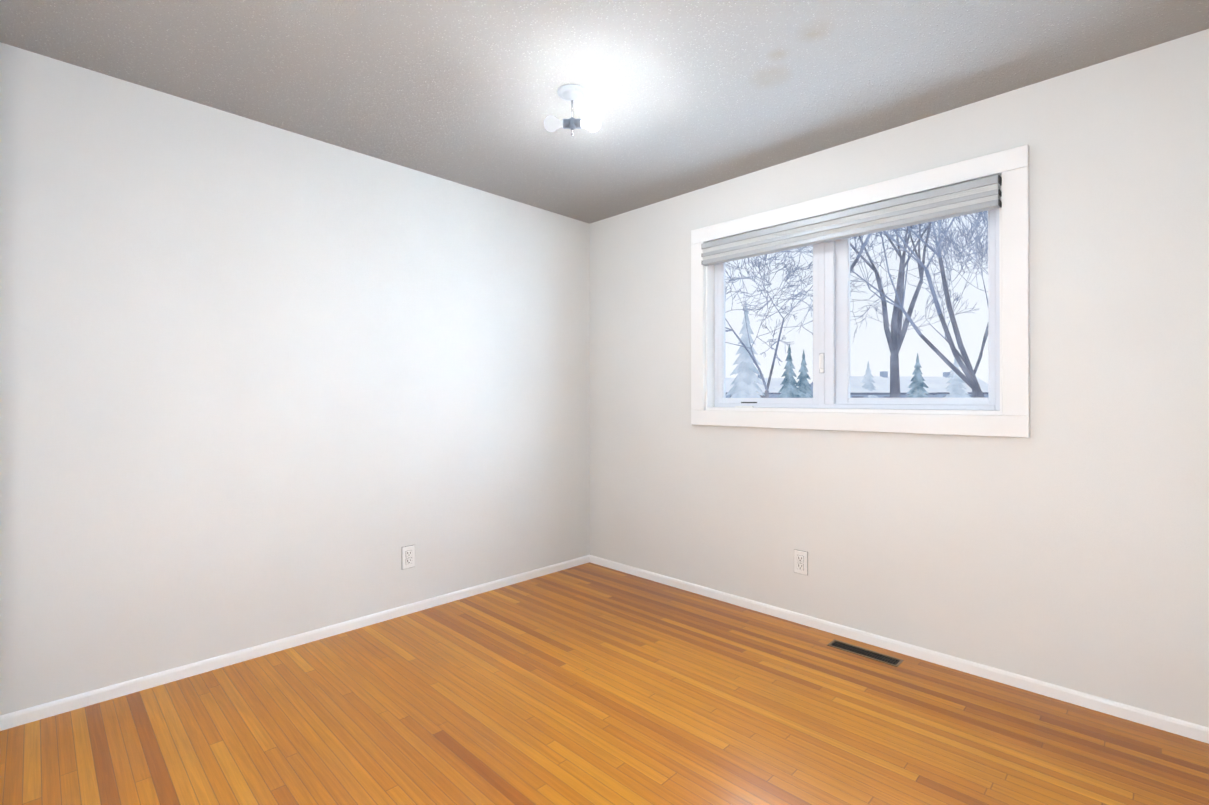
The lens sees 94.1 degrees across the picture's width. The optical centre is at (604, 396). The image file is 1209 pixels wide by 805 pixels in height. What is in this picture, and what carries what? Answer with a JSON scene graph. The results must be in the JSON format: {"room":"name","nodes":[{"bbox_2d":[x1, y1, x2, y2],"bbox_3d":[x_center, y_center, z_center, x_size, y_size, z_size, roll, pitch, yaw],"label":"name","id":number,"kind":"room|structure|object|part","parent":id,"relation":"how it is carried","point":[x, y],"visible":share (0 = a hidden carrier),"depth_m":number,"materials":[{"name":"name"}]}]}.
{"room":"empty bedroom","nodes":[
{"label":"empty bedroom","id":0,"kind":"room"},
{"bbox_2d":[0,42,589,715],"bbox_3d":[-1.442,-0.037,2.855,0.200,2.440,4.000,0,0,45],"label":"wall","id":1,"kind":"structure","parent":0,"point":[260,382],"depth_m":2.54,"materials":[{"name":"paint"}]},
{"bbox_2d":[0,555,589,730],"bbox_3d":[-1.147,1.159,2.998,0.012,0.050,2.975,0,0,45],"label":"baseboard","id":2,"kind":"structure","parent":1,"relation":"attached to","point":[42,711],"depth_m":2.52,"materials":[{"name":"white paint"}]},
{"bbox_2d":[402,545,414,569],"bbox_3d":[-1.070,0.876,3.078,0.010,0.122,0.076,0,0,45],"label":"outlet","id":3,"kind":"object","parent":1,"relation":"attached to","point":[408,556],"visible":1,"depth_m":3.07,"materials":[{"name":"white plastic"}]},
{"bbox_2d":[0,562,1208,804],"bbox_3d":[-0.141,1.208,1.569,3.850,0.060,4.000,0,0,45],"label":"floor","id":4,"kind":"structure","parent":0,"point":[588,684],"depth_m":2.01,"materials":[{"name":"brown wood"}]},
{"bbox_2d":[827,639,903,666],"bbox_3d":[1.199,1.180,2.600,0.312,0.004,0.088,0,0,45],"label":"floor vent","id":5,"kind":"object","parent":4,"relation":"in","point":[869,654],"visible":1,"depth_m":2.59,"materials":[{"name":"brown metal"}]},
{"bbox_2d":[0,0,1208,223],"bbox_3d":[-0.141,-1.312,1.579,3.850,0.100,4.000,0,0,45],"label":"ceiling","id":6,"kind":"structure","parent":0,"point":[684,96],"depth_m":2.15,"materials":[{"name":"white paint"}]},
{"bbox_2d":[544,84,600,135],"bbox_3d":[-0.134,-1.169,2.327,0.187,0.180,0.182,0,0,45],"label":"light fixture","id":7,"kind":"object","parent":6,"relation":"attached to","point":[571,93],"visible":1,"depth_m":2.31,"materials":[{"name":"grey glass"}]},
{"bbox_3d":[-0.209,-1.129,2.328,0.078,0.063,0.076,0,0,45],"label":"bulb","id":8,"kind":"part","parent":7,"relation":"part of","materials":[{"name":"white glass"}]},
{"bbox_3d":[-0.134,-1.153,2.327,0.010,0.148,0.011,0,0,45],"label":"stem","id":9,"kind":"part","parent":7,"relation":"part of","materials":[{"name":"silver metal"}]},
{"bbox_2d":[563,118,581,129],"bbox_3d":[-0.134,-1.129,2.327,0.079,0.041,0.078,0,0,45],"label":"socket","id":10,"kind":"object","parent":7,"relation":"attached to","point":[571,123],"depth_m":2.31,"materials":[{"name":"grey metal"}]},
{"bbox_3d":[-0.058,-1.129,2.326,0.078,0.063,0.076,0,0,45],"label":"bulb","id":11,"kind":"part","parent":7,"relation":"part of","materials":[{"name":"white glass"}]},
{"bbox_2d":[590,29,1208,727],"bbox_3d":[1.192,-0.037,2.928,3.450,2.440,0.200,0,0,45],"label":"wall","id":12,"kind":"structure","parent":0,"point":[1066,543],"depth_m":2.29,"materials":[{"name":"paint"}]},
{"bbox_2d":[794,549,807,574],"bbox_3d":[1.024,0.864,2.942,0.076,0.122,0.010,0,0,45],"label":"outlet","id":13,"kind":"object","parent":12,"relation":"attached to","point":[800,562],"visible":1,"depth_m":2.94,"materials":[{"name":"white plastic"}]},
{"bbox_2d":[691,145,1029,437],"bbox_3d":[1.165,-0.422,2.888,1.646,1.176,0.207,0,0,45],"label":"window","id":14,"kind":"structure","parent":12,"relation":"in","point":[828,227],"depth_m":2.72,"materials":[{"name":"white paint"}]},
{"bbox_3d":[1.208,-0.425,2.931,1.446,0.970,0.085,0,0,45],"label":"vinyl frame","id":15,"kind":"part","parent":14,"relation":"part of","materials":[{"name":"white plastic"}]},
{"bbox_2d":[590,555,1208,743],"bbox_3d":[1.122,1.158,2.843,3.438,0.050,0.012,0,0,45],"label":"baseboard","id":16,"kind":"structure","parent":12,"relation":"attached to","point":[1152,719],"depth_m":2.45,"materials":[{"name":"white paint"}]},
{"label":"outside","id":17,"kind":"structure","parent":0,"visible":0},
{"bbox_2d":[725,211,995,410],"bbox_3d":[51.029,-6.373,91.622,230.000,19.397,196.318,0,0,45],"label":"trees","id":18,"kind":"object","parent":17,"point":[906,383],"depth_m":20.51,"materials":[{"name":"grey plant"}]}
]}

